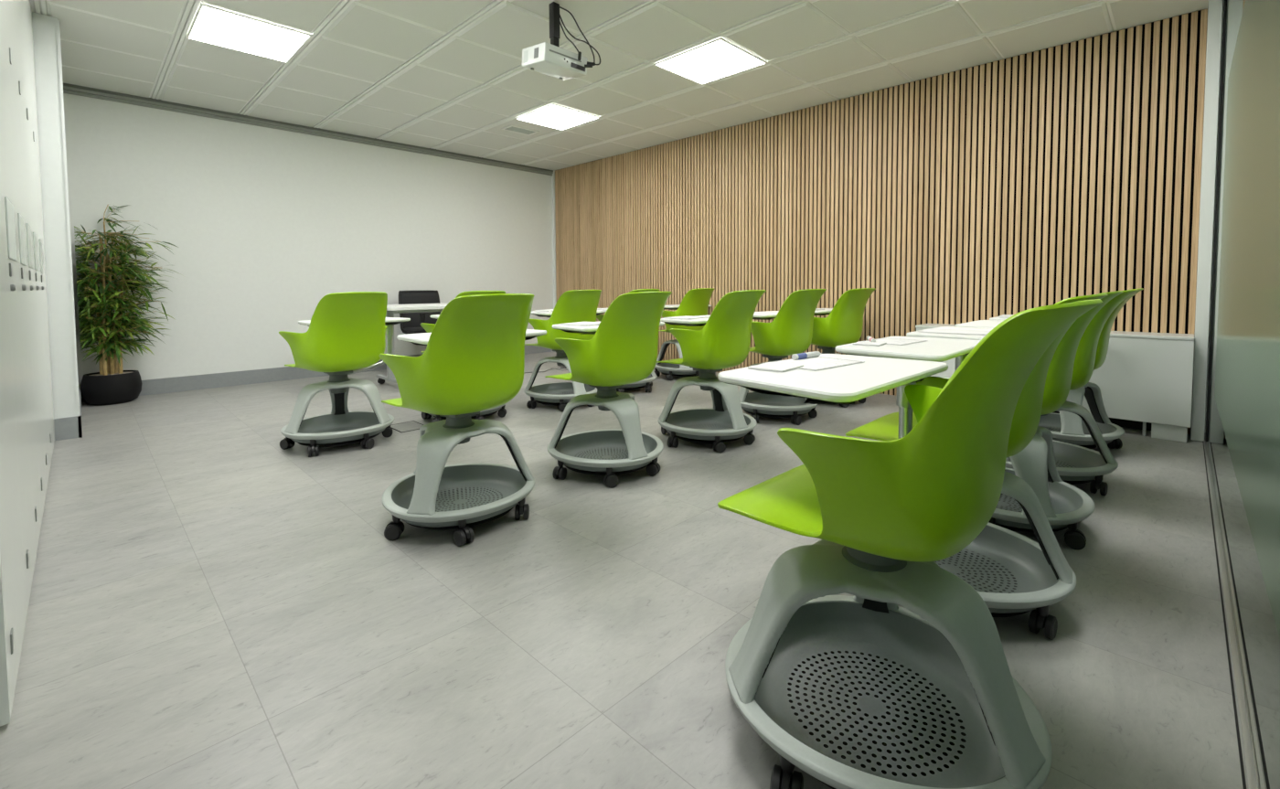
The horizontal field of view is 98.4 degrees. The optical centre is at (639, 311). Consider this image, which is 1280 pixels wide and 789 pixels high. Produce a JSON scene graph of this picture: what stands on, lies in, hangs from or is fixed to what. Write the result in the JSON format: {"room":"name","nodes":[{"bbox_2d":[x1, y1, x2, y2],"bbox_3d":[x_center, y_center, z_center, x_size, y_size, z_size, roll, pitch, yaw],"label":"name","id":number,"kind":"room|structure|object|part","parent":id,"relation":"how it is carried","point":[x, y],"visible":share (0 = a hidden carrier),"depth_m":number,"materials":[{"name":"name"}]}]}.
{"room":"classroom","nodes":[
{"label":"classroom","id":0,"kind":"room"},
{"bbox_2d":[32,11,76,428],"bbox_3d":[-4.136,-0.490,3.609,1.473,2.488,0.570,2,4,44],"label":"wall","id":1,"kind":"structure","parent":0,"point":[45,39],"depth_m":3.25,"materials":[{"name":"paint"}]},
{"bbox_2d":[55,19,80,415],"bbox_3d":[-3.412,-0.539,3.295,0.013,2.348,0.013,2,4,44],"label":"trim","id":2,"kind":"structure","parent":1,"relation":"attached to","point":[58,21],"depth_m":3.29,"materials":[{"name":"paint"}]},
{"bbox_2d":[53,385,82,440],"bbox_3d":[-3.953,0.680,3.826,1.474,0.130,0.112,2,4,44],"label":"baseboard","id":3,"kind":"structure","parent":1,"relation":"attached to","point":[69,427],"depth_m":3.31,"materials":[{"name":"grey metal"}]},
{"bbox_2d":[63,89,553,385],"bbox_3d":[-3.001,-0.601,5.895,0.120,2.488,5.425,2,4,44],"label":"wall","id":4,"kind":"structure","parent":0,"point":[265,224],"depth_m":5.27,"materials":[{"name":"white paint"}]},
{"bbox_2d":[63,83,553,175],"bbox_3d":[-2.831,-1.803,5.917,0.022,0.050,4.643,2,4,44],"label":"trim","id":5,"kind":"structure","parent":4,"relation":"attached to","point":[68,89],"depth_m":5.25,"materials":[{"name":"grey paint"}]},
{"bbox_2d":[80,345,551,402],"bbox_3d":[-2.840,0.573,6.013,0.012,0.130,4.595,2,4,44],"label":"baseboard","id":6,"kind":"structure","parent":4,"relation":"attached to","point":[167,385],"depth_m":5.08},
{"bbox_2d":[0,352,1248,788],"bbox_3d":[-0.460,0.805,2.795,8.328,0.060,6.475,2,4,44],"label":"floor","id":7,"kind":"structure","parent":0,"point":[213,604],"depth_m":1.51,"materials":[{"name":"tile"}]},
{"bbox_2d":[0,160,26,726],"bbox_3d":[-1.627,-0.385,1.111,0.520,2.484,0.429,2,4,44],"label":"tall cabinet","id":8,"kind":"object","parent":7,"relation":"on","point":[13,606],"visible":1,"depth_m":1.29,"materials":[{"name":"grey"}]},
{"bbox_2d":[0,0,35,616],"bbox_3d":[-1.973,-0.399,1.451,0.450,2.484,0.429,2,4,44],"label":"tall cabinet","id":9,"kind":"object","parent":7,"relation":"on","point":[5,132],"visible":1,"depth_m":1.60,"materials":[{"name":"grey"}]},
{"bbox_3d":[-1.795,-0.231,1.575,0.240,0.165,0.004,2,4,44],"label":"handle plate","id":10,"kind":"part","parent":9,"relation":"part of","materials":[{"name":"grey metal"}]},
{"bbox_3d":[-1.728,-0.114,1.516,0.035,0.037,0.004,2,4,44],"label":"number plate","id":11,"kind":"part","parent":9,"relation":"part of","materials":[{"name":"grey metal"}]},
{"bbox_2d":[3,0,42,558],"bbox_3d":[-2.280,-0.411,1.753,0.410,2.484,0.429,2,4,44],"label":"tall cabinet","id":12,"kind":"object","parent":7,"relation":"on","point":[8,4],"visible":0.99,"depth_m":1.89,"materials":[{"name":"grey laminate"}]},
{"bbox_3d":[-2.115,-0.244,1.891,0.240,0.165,0.004,2,4,44],"label":"handle plate","id":13,"kind":"part","parent":12,"relation":"part of","materials":[{"name":"grey metal"}]},
{"bbox_3d":[-2.049,-0.127,1.831,0.035,0.037,0.004,2,4,44],"label":"number plate","id":14,"kind":"part","parent":12,"relation":"part of","materials":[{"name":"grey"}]},
{"bbox_2d":[12,0,46,521],"bbox_3d":[-2.586,-0.424,2.054,0.450,2.484,0.429,2,4,44],"label":"tall cabinet","id":15,"kind":"object","parent":7,"relation":"on","point":[16,3],"visible":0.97,"depth_m":2.19,"materials":[{"name":"grey"}]},
{"bbox_3d":[-2.408,-0.256,2.178,0.240,0.165,0.004,2,4,44],"label":"handle plate","id":16,"kind":"part","parent":15,"relation":"part of","materials":[{"name":"grey metal"}]},
{"bbox_2d":[19,0,50,489],"bbox_3d":[-2.928,-0.438,2.391,0.510,2.484,0.429,2,4,44],"label":"tall cabinet","id":17,"kind":"object","parent":7,"relation":"on","point":[22,4],"visible":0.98,"depth_m":2.52,"materials":[{"name":"grey laminate"}]},
{"bbox_3d":[-2.728,-0.269,2.494,0.240,0.165,0.004,2,4,44],"label":"handle plate","id":18,"kind":"part","parent":17,"relation":"part of","materials":[{"name":"grey metal"}]},
{"bbox_2d":[24,0,54,465],"bbox_3d":[-3.365,-0.455,2.820,0.715,2.484,0.429,2,4,44],"label":"tall cabinet","id":19,"kind":"object","parent":7,"relation":"on","point":[28,14],"visible":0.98,"depth_m":2.94,"materials":[{"name":"grey"}]},
{"bbox_3d":[-3.092,-0.283,2.851,0.240,0.165,0.004,2,4,44],"label":"handle plate","id":20,"kind":"part","parent":19,"relation":"part of","materials":[{"name":"grey metal"}]},
{"bbox_2d":[80,370,142,405],"bbox_3d":[-4.183,0.602,4.375,0.356,0.236,0.356,2,4,44],"label":"pot","id":21,"kind":"object","parent":7,"relation":"on","point":[110,387],"depth_m":4.26,"materials":[{"name":"black ceramic"}]},
{"bbox_2d":[74,204,178,405],"bbox_3d":[-3.982,-0.074,4.358,0.649,1.586,0.668,2,4,44],"label":"bamboo","id":22,"kind":"object","parent":7,"relation":"on","point":[112,384],"visible":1,"depth_m":4.29,"materials":[{"name":"green plant"}]},
{"bbox_2d":[278,291,410,457],"bbox_3d":[-1.694,0.321,3.265,0.673,0.876,0.757,2,3,39],"label":"swivel chair","id":23,"kind":"object","parent":7,"relation":"on","point":[346,335],"visible":0.98,"depth_m":3.06,"materials":[{"name":"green plastic"}]},
{"bbox_3d":[-1.770,0.525,3.251,0.532,0.254,0.468,-2,3,-28],"label":"frame","id":24,"kind":"part","parent":23,"relation":"part of","materials":[{"name":"grey plastic"}]},
{"bbox_2d":[291,412,386,443],"bbox_3d":[-1.748,0.676,3.218,0.521,0.066,0.520,-2,3,-28],"label":"tray","id":25,"kind":"object","parent":23,"relation":"on","point":[368,425],"depth_m":3.25,"materials":[{"name":"grey plastic"}]},
{"bbox_3d":[-1.667,0.228,3.363,0.059,0.283,0.376,1,3,30],"label":"tablet arm","id":26,"kind":"part","parent":23,"relation":"part of","materials":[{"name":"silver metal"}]},
{"bbox_2d":[390,420,423,432],"bbox_3d":[-1.499,0.743,3.564,0.248,0.005,0.182,2,4,44],"label":"socket","id":27,"kind":"object","parent":7,"relation":"on","point":[408,426],"visible":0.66,"depth_m":3.56,"materials":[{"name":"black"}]},
{"bbox_2d":[376,302,447,383],"bbox_3d":[-1.843,0.296,5.343,0.700,0.736,1.400,2,4,44],"label":"table","id":28,"kind":"object","parent":7,"relation":"on","point":[391,309],"visible":0.2,"depth_m":4.93,"materials":[{"name":"white laminate"}]},
{"bbox_2d":[398,290,440,334],"bbox_3d":[-2.284,0.204,5.972,0.591,0.866,0.626,2,4,44],"label":"office chair","id":29,"kind":"object","parent":7,"relation":"on","point":[405,297],"visible":0.3,"depth_m":6.03,"materials":[{"name":"black fabric"}]},
{"bbox_3d":[-2.450,0.102,5.760,0.240,0.258,0.095,2,4,44],"label":"armrest","id":30,"kind":"part","parent":29,"relation":"part of","materials":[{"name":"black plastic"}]},
{"bbox_3d":[-2.265,0.203,5.952,0.440,0.070,0.470,2,4,44],"label":"seat","id":31,"kind":"part","parent":29,"relation":"part of","materials":[{"name":"grey fabric"}]},
{"bbox_3d":[-2.430,-0.021,6.102,0.071,0.427,0.465,2,4,44],"label":"frame","id":32,"kind":"part","parent":29,"relation":"part of","materials":[{"name":"black plastic"}]},
{"bbox_2d":[378,293,546,546],"bbox_3d":[-0.655,0.363,2.223,0.673,0.876,0.764,2,4,42],"label":"swivel chair","id":33,"kind":"object","parent":7,"relation":"on","point":[472,362],"visible":1,"depth_m":1.99,"materials":[{"name":"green plastic"}]},
{"bbox_2d":[391,465,527,527],"bbox_3d":[-0.713,0.718,2.180,0.520,0.066,0.521,2,3,41],"label":"tray","id":34,"kind":"object","parent":33,"relation":"on","point":[507,480],"depth_m":2.19,"materials":[{"name":"grey plastic"}]},
{"bbox_3d":[-0.748,0.569,2.202,0.468,0.254,0.532,2,3,41],"label":"frame","id":35,"kind":"part","parent":33,"relation":"part of","materials":[{"name":"grey plastic"}]},
{"bbox_2d":[420,290,506,422],"bbox_3d":[-1.144,0.291,3.848,0.673,0.876,0.757,2,4,44],"label":"swivel chair","id":36,"kind":"object","parent":7,"relation":"on","point":[428,327],"visible":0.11,"depth_m":3.60,"materials":[{"name":"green plastic"}]},
{"bbox_2d":[428,406,501,416],"bbox_3d":[-1.203,0.646,3.807,0.521,0.066,0.520,-1,3,-5],"label":"tray","id":37,"kind":"object","parent":36,"relation":"on","point":[490,411],"depth_m":3.65,"materials":[{"name":"plastic"}]},
{"bbox_2d":[523,367,565,373],"bbox_3d":[-1.039,0.631,5.847,0.090,0.009,0.584,2,4,44],"label":"cable","id":38,"kind":"object","parent":7,"relation":"on","point":[563,368],"visible":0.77,"depth_m":5.86,"materials":[{"name":"grey plastic"}]},
{"bbox_2d":[552,366,567,370],"bbox_3d":[-0.828,0.618,6.074,0.220,0.014,0.220,2,4,44],"label":"socket","id":39,"kind":"object","parent":7,"relation":"on","point":[565,368],"visible":0.51,"depth_m":6.05,"materials":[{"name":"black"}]},
{"bbox_2d":[523,289,606,411],"bbox_3d":[-0.531,0.268,4.280,0.762,0.876,0.673,-3,4,-43],"label":"swivel chair","id":40,"kind":"object","parent":7,"relation":"on","point":[575,305],"visible":0.67,"depth_m":4.04,"materials":[{"name":"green plastic"}]},
{"bbox_2d":[533,309,553,312],"bbox_3d":[-0.692,-0.007,4.401,0.180,0.012,0.240,2,3,41],"label":"paper sheet","id":41,"kind":"object","parent":40,"relation":"on","point":[549,310],"visible":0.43,"depth_m":4.31,"materials":[{"name":"white paper"}]},
{"bbox_3d":[-0.570,0.472,4.277,0.532,0.254,0.468,1,3,25],"label":"frame","id":42,"kind":"part","parent":40,"relation":"part of","materials":[{"name":"grey plastic"}]},
{"bbox_2d":[528,382,595,403],"bbox_3d":[-0.588,0.623,4.243,0.521,0.066,0.520,1,3,25],"label":"tray","id":43,"kind":"object","parent":40,"relation":"on","point":[566,389],"depth_m":4.29,"materials":[{"name":"grey plastic"}]},
{"bbox_2d":[544,291,671,488],"bbox_3d":[-0.106,0.335,2.783,0.673,0.876,0.759,2,4,43],"label":"swivel chair","id":44,"kind":"object","parent":7,"relation":"on","point":[622,351],"visible":1,"depth_m":2.55,"materials":[{"name":"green plastic"}]},
{"bbox_2d":[560,321,600,326],"bbox_3d":[-0.282,0.063,2.886,0.180,0.006,0.200,1,3,33],"label":"paper sheet","id":45,"kind":"object","parent":44,"relation":"on","point":[585,324],"visible":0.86,"depth_m":2.83,"materials":[{"name":"white paper"}]},
{"bbox_3d":[-0.143,0.539,2.775,0.532,0.254,0.468,1,3,25],"label":"frame","id":46,"kind":"part","parent":44,"relation":"part of","materials":[{"name":"grey plastic"}]},
{"bbox_2d":[554,430,657,471],"bbox_3d":[-0.161,0.690,2.741,0.521,0.066,0.520,1,3,25],"label":"tray","id":47,"kind":"object","parent":44,"relation":"on","point":[570,446],"depth_m":2.77,"materials":[{"name":"grey plastic"}]},
{"bbox_2d":[596,288,659,392],"bbox_3d":[-0.085,0.239,4.860,0.673,0.876,0.757,2,4,44],"label":"swivel chair","id":48,"kind":"object","parent":7,"relation":"on","point":[646,383],"visible":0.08,"depth_m":4.62,"materials":[{"name":"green plastic"}]},
{"bbox_2d":[622,373,651,387],"bbox_3d":[-0.147,0.594,4.819,0.521,0.066,0.520,-2,3,-25],"label":"tray","id":49,"kind":"object","parent":48,"relation":"on","point":[645,383],"depth_m":4.62,"materials":[{"name":"plastic"}]},
{"bbox_2d":[654,288,714,380],"bbox_3d":[0.484,0.205,5.533,0.751,0.876,0.673,-3,4,-41],"label":"swivel chair","id":50,"kind":"object","parent":7,"relation":"on","point":[695,302],"visible":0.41,"depth_m":5.27,"materials":[{"name":"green plastic"}]},
{"bbox_3d":[0.374,0.410,5.507,0.468,0.254,0.532,1,3,30],"label":"frame","id":51,"kind":"part","parent":50,"relation":"part of","materials":[{"name":"grey plastic"}]},
{"bbox_2d":[656,362,699,374],"bbox_3d":[0.413,0.560,5.492,0.520,0.066,0.521,1,3,30],"label":"tray","id":52,"kind":"object","parent":50,"relation":"on","point":[665,368],"depth_m":5.26,"materials":[{"name":"grey plastic"}]},
{"bbox_2d":[656,289,766,453],"bbox_3d":[0.454,0.309,3.286,0.761,0.876,0.673,-3,4,-44],"label":"swivel chair","id":53,"kind":"object","parent":7,"relation":"on","point":[724,341],"visible":0.97,"depth_m":3.06,"materials":[{"name":"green plastic"}]},
{"bbox_2d":[663,315,709,319],"bbox_3d":[0.290,0.037,3.403,0.180,0.006,0.240,2,3,39],"label":"paper sheet","id":54,"kind":"object","parent":53,"relation":"on","point":[684,316],"visible":0.86,"depth_m":3.34,"materials":[{"name":"white paper"}]},
{"bbox_3d":[0.416,0.513,3.281,0.532,0.254,0.468,1,3,25],"label":"frame","id":55,"kind":"part","parent":53,"relation":"part of","materials":[{"name":"grey plastic"}]},
{"bbox_2d":[665,409,750,440],"bbox_3d":[0.398,0.663,3.247,0.521,0.066,0.520,1,3,25],"label":"tray","id":56,"kind":"object","parent":53,"relation":"on","point":[677,421],"depth_m":3.29,"materials":[{"name":"grey plastic"}]},
{"bbox_2d":[738,288,826,425],"bbox_3d":[0.997,0.280,3.857,0.762,0.876,0.673,-2,3,-39],"label":"swivel chair","id":57,"kind":"object","parent":7,"relation":"on","point":[790,333],"visible":0.63,"depth_m":3.61,"materials":[{"name":"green plastic"}]},
{"bbox_3d":[0.945,0.483,3.861,0.532,0.254,0.468,0,3,14],"label":"frame","id":58,"kind":"part","parent":57,"relation":"part of","materials":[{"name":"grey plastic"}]},
{"bbox_2d":[741,392,811,415],"bbox_3d":[0.935,0.634,3.824,0.521,0.066,0.520,0,3,14],"label":"tray","id":59,"kind":"object","parent":57,"relation":"on","point":[755,403],"depth_m":3.72,"materials":[{"name":"grey plastic"}]},
{"bbox_2d":[810,288,875,407],"bbox_3d":[1.539,0.254,4.358,0.764,0.876,0.673,-2,3,-36],"label":"swivel chair","id":60,"kind":"object","parent":7,"relation":"on","point":[843,325],"visible":0.34,"depth_m":4.09,"materials":[{"name":"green plastic"}]},
{"bbox_2d":[717,298,1103,788],"bbox_3d":[0.525,0.407,1.153,0.761,0.876,0.673,-3,4,-44],"label":"swivel chair","id":61,"kind":"object","parent":7,"relation":"on","point":[863,690],"visible":1,"depth_m":0.99,"materials":[{"name":"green plastic"}]},
{"bbox_2d":[747,362,803,372],"bbox_3d":[0.327,0.133,1.329,0.090,0.004,0.110,2,4,42],"label":"paper sheet","id":62,"kind":"object","parent":61,"relation":"on","point":[770,366],"visible":1,"depth_m":1.31,"materials":[{"name":"white paper"}]},
{"bbox_2d":[761,356,864,370],"bbox_3d":[0.444,0.130,1.410,0.220,0.001,0.156,-2,3,-39],"label":"paper sheet","id":63,"kind":"object","parent":61,"relation":"on","point":[817,363],"visible":0.67,"depth_m":1.41,"materials":[{"name":"grey paper"}]},
{"bbox_2d":[791,351,820,360],"bbox_3d":[0.450,0.119,1.494,0.117,0.016,0.016,-3,3,-40],"label":"marker pen","id":64,"kind":"object","parent":63,"relation":"on","point":[814,354],"visible":1,"depth_m":1.48,"materials":[{"name":"white plastic"}]},
{"bbox_2d":[753,601,1005,788],"bbox_3d":[0.468,0.761,1.115,0.521,0.066,0.520,1,3,25],"label":"tray","id":65,"kind":"object","parent":61,"relation":"on","point":[897,636],"depth_m":1.11,"materials":[{"name":"grey plastic"}]},
{"bbox_3d":[0.486,0.611,1.149,0.532,0.254,0.468,1,3,25],"label":"frame","id":66,"kind":"part","parent":61,"relation":"part of","materials":[{"name":"grey plastic"}]},
{"bbox_3d":[0.566,0.314,1.248,0.059,0.283,0.376,2,3,37],"label":"tablet arm","id":67,"kind":"part","parent":61,"relation":"part of","materials":[{"name":"silver metal"}]},
{"bbox_2d":[835,293,1108,639],"bbox_3d":[0.983,0.380,1.688,0.673,0.876,0.762,2,4,44],"label":"swivel chair","id":68,"kind":"object","parent":7,"relation":"on","point":[1014,574],"visible":0.36,"depth_m":1.55,"materials":[{"name":"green plastic"}]},
{"bbox_2d":[852,341,886,346],"bbox_3d":[0.768,0.107,1.845,0.084,0.004,0.100,2,3,37],"label":"paper sheet","id":69,"kind":"object","parent":68,"relation":"on","point":[860,343],"visible":1,"depth_m":1.83,"materials":[{"name":"white paper"}]},
{"bbox_2d":[866,335,875,341],"bbox_3d":[0.805,0.097,1.924,0.016,0.016,0.117,0,3,14],"label":"marker pen","id":70,"kind":"object","parent":68,"relation":"on","point":[869,338],"visible":0.91,"depth_m":1.90,"materials":[{"name":"white plastic"}]},
{"bbox_2d":[865,337,927,345],"bbox_3d":[0.886,0.104,1.932,0.210,0.001,0.150,-3,4,-41],"label":"paper sheet","id":71,"kind":"object","parent":68,"relation":"on","point":[890,341],"visible":0.7,"depth_m":1.92,"materials":[{"name":"grey paper"}]},
{"bbox_3d":[1.023,0.287,1.784,0.059,0.283,0.376,2,3,36],"label":"tablet arm","id":72,"kind":"part","parent":68,"relation":"part of","materials":[{"name":"silver metal"}]},
{"bbox_2d":[935,525,1059,613],"bbox_3d":[0.927,0.735,1.649,0.521,0.066,0.520,0,3,7],"label":"tray","id":73,"kind":"object","parent":68,"relation":"on","point":[1021,556],"depth_m":1.62,"materials":[{"name":"grey plastic"}]},
{"bbox_3d":[0.931,0.584,1.687,0.532,0.254,0.468,0,3,7],"label":"frame","id":74,"kind":"part","parent":68,"relation":"part of","materials":[{"name":"grey plastic"}]},
{"bbox_2d":[906,290,1123,550],"bbox_3d":[1.449,0.355,2.175,0.673,0.876,0.763,2,4,44],"label":"swivel chair","id":75,"kind":"object","parent":7,"relation":"on","point":[1064,505],"visible":0.41,"depth_m":1.91,"materials":[{"name":"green plastic"}]},
{"bbox_2d":[917,328,990,335],"bbox_3d":[1.326,0.084,2.305,0.260,0.003,0.210,2,3,40],"label":"paper sheet","id":76,"kind":"object","parent":75,"relation":"on","point":[929,330],"visible":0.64,"depth_m":2.29,"materials":[{"name":"white paper"}]},
{"bbox_3d":[1.353,0.560,2.156,0.468,0.254,0.532,2,3,40],"label":"frame","id":77,"kind":"part","parent":75,"relation":"part of","materials":[{"name":"grey plastic"}]},
{"bbox_2d":[994,469,1083,529],"bbox_3d":[1.388,0.710,2.135,0.520,0.066,0.521,2,3,40],"label":"tray","id":78,"kind":"object","parent":75,"relation":"on","point":[1066,499],"depth_m":2.03,"materials":[{"name":"grey plastic"}]},
{"bbox_2d":[954,288,1138,496],"bbox_3d":[1.913,0.332,2.634,0.673,0.876,0.762,2,4,44],"label":"swivel chair","id":79,"kind":"object","parent":7,"relation":"on","point":[1075,464],"visible":0.43,"depth_m":2.39,"materials":[{"name":"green plastic"}]},
{"bbox_2d":[1006,441,1108,480],"bbox_3d":[1.856,0.686,2.595,0.521,0.066,0.520,0,3,7],"label":"tray","id":80,"kind":"object","parent":79,"relation":"on","point":[1076,456],"depth_m":2.56,"materials":[{"name":"grey plastic"}]},
{"bbox_3d":[1.861,0.536,2.633,0.532,0.254,0.468,0,3,7],"label":"frame","id":81,"kind":"part","parent":79,"relation":"part of","materials":[{"name":"grey plastic"}]},
{"bbox_2d":[915,323,1194,442],"bbox_3d":[2.663,0.417,3.697,1.463,0.600,0.277,2,4,44],"label":"cabinet","id":82,"kind":"object","parent":7,"relation":"on","point":[1144,379],"visible":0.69,"depth_m":3.22,"materials":[{"name":"white laminate"}]},
{"bbox_3d":[2.662,0.127,3.684,1.463,0.018,0.277,2,4,44],"label":"panel","id":83,"kind":"part","parent":82,"relation":"part of","materials":[{"name":"white laminate"}]},
{"bbox_2d":[989,288,1143,451],"bbox_3d":[2.419,0.305,3.162,0.673,0.876,0.758,2,4,44],"label":"swivel chair","id":84,"kind":"object","parent":7,"relation":"on","point":[1071,428],"visible":0.34,"depth_m":2.91,"materials":[{"name":"green plastic"}]},
{"bbox_2d":[998,314,1013,318],"bbox_3d":[2.245,0.030,3.268,0.180,0.012,0.200,2,3,39],"label":"paper sheet","id":85,"kind":"object","parent":84,"relation":"on","point":[1002,315],"visible":0.36,"depth_m":3.25,"materials":[{"name":"white paper"}]},
{"bbox_2d":[1038,413,1116,445],"bbox_3d":[2.357,0.660,3.121,0.521,0.066,0.520,-2,3,-35],"label":"tray","id":86,"kind":"object","parent":84,"relation":"on","point":[1107,429],"depth_m":3.01,"materials":[{"name":"grey plastic"}]},
{"bbox_3d":[2.331,0.509,3.150,0.532,0.254,0.468,-2,3,-35],"label":"frame","id":87,"kind":"part","parent":84,"relation":"part of","materials":[{"name":"grey plastic"}]},
{"bbox_2d":[1202,440,1258,788],"bbox_3d":[1.162,0.844,1.048,0.020,0.006,5.860,2,4,44],"label":"trim","id":88,"kind":"structure","parent":7,"relation":"on","point":[1243,720],"depth_m":1.32,"materials":[{"name":"silver metal"}]},
{"bbox_2d":[29,0,1224,170],"bbox_3d":[-0.585,-1.735,2.564,8.328,0.060,6.794,2,4,44],"label":"ceiling","id":89,"kind":"structure","parent":0,"point":[443,75],"depth_m":3.80,"materials":[{"name":"tile"}]},
{"bbox_2d":[185,2,312,63],"bbox_3d":[-2.461,-1.732,3.474,0.588,0.010,0.554,2,4,44],"label":"recessed light","id":90,"kind":"object","parent":89,"relation":"in","point":[211,25],"visible":1,"depth_m":3.44,"materials":[{"name":"white plastic"}]},
{"bbox_2d":[501,124,539,135],"bbox_3d":[-1.213,-1.837,5.597,0.190,0.008,0.330,2,4,44],"label":"ceiling vent","id":91,"kind":"object","parent":89,"relation":"in","point":[511,128],"visible":1,"depth_m":5.59,"materials":[{"name":"white metal"}]},
{"bbox_2d":[505,126,534,134],"bbox_3d":[-1.211,-1.837,5.596,0.134,0.004,0.286,2,4,44],"label":"grille","id":92,"kind":"object","parent":91,"relation":"attached to","point":[515,129],"depth_m":5.59,"materials":[{"name":"grey metal"}]},
{"bbox_2d":[521,1,587,80],"bbox_3d":[-0.489,-1.539,3.120,0.246,0.381,0.302,2,4,44],"label":"projector","id":93,"kind":"object","parent":89,"relation":"hanging from","point":[550,59],"visible":0.98,"depth_m":3.08,"materials":[{"name":"white plastic"},{"name":"black plastic"}]},
{"bbox_3d":[-0.632,-1.413,3.058,0.040,0.063,0.002,12,10,44],"label":"panel","id":94,"kind":"part","parent":93,"relation":"part of","materials":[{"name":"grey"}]},
{"bbox_2d":[533,47,538,58],"bbox_3d":[-0.562,-1.400,2.989,0.040,0.053,0.003,12,10,44],"label":"vent grille","id":95,"kind":"object","parent":93,"relation":"attached to","point":[536,49],"depth_m":2.99,"materials":[{"name":"grey plastic"}]},
{"bbox_2d":[559,21,581,60],"bbox_3d":[-0.399,-1.531,3.094,0.156,0.264,0.028,1,3,23],"label":"cable","id":96,"kind":"object","parent":93,"relation":"attached to","point":[579,52],"visible":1,"depth_m":3.09,"materials":[{"name":"black plastic"}]},
{"bbox_3d":[-0.365,-1.378,3.085,0.003,0.032,0.150,12,10,44],"label":"port panel","id":97,"kind":"part","parent":93,"relation":"part of","materials":[{"name":"white plastic"}]},
{"bbox_2d":[558,6,595,67],"bbox_3d":[-0.351,-1.543,3.130,0.197,0.349,0.087,0,3,10],"label":"cable","id":98,"kind":"object","parent":93,"relation":"attached to","point":[585,65],"visible":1,"depth_m":3.13,"materials":[{"name":"black plastic"}]},
{"bbox_2d":[559,14,600,65],"bbox_3d":[-0.340,-1.534,3.114,0.236,0.300,0.064,-1,3,-9],"label":"cable","id":99,"kind":"object","parent":93,"relation":"attached to","point":[588,62],"visible":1,"depth_m":3.11,"materials":[{"name":"black plastic"}]},
{"bbox_2d":[514,103,600,130],"bbox_3d":[-0.773,-1.819,5.187,0.588,0.010,0.554,2,4,44],"label":"recessed light","id":100,"kind":"object","parent":89,"relation":"in","point":[552,115],"visible":1,"depth_m":5.16,"materials":[{"name":"white plastic"}]},
{"bbox_2d":[653,37,767,85],"bbox_3d":[0.502,-1.768,3.934,0.588,0.010,0.554,2,4,44],"label":"recessed light","id":101,"kind":"object","parent":89,"relation":"in","point":[718,58],"visible":1,"depth_m":3.91,"materials":[{"name":"white plastic"}]},
{"bbox_2d":[554,8,1207,434],"bbox_3d":[1.087,-0.602,5.480,6.288,2.488,0.120,2,4,44],"label":"wall","id":102,"kind":"structure","parent":0,"point":[1015,185],"depth_m":4.19,"materials":[{"name":"brown wood"}]},
{"bbox_2d":[552,170,556,309],"bbox_3d":[-1.177,-0.690,7.628,0.045,2.488,0.032,2,4,44],"label":"trim","id":103,"kind":"structure","parent":102,"relation":"attached to","point":[553,174],"depth_m":7.60,"materials":[{"name":"white paint"}]},
{"bbox_2d":[1190,0,1223,441],"bbox_3d":[3.284,-0.508,3.204,0.056,2.488,0.285,2,4,44],"label":"column","id":104,"kind":"structure","parent":102,"relation":"attached to","point":[1214,25],"depth_m":3.10,"materials":[{"name":"white paint"}]},
{"bbox_2d":[1205,10,1223,432],"bbox_3d":[1.830,-0.580,4.925,8.128,2.488,0.130,2,4,44],"label":"wall","id":105,"kind":"structure","parent":0,"point":[1222,11],"depth_m":3.28,"materials":[{"name":"white paint"}]},
{"bbox_2d":[1205,0,1279,788],"bbox_3d":[1.172,-0.386,1.003,0.018,2.468,5.900,2,4,44],"label":"glass partition","id":106,"kind":"structure","parent":105,"relation":"in","point":[1243,432],"depth_m":1.30,"materials":[{"name":"clear glass"}]}
]}

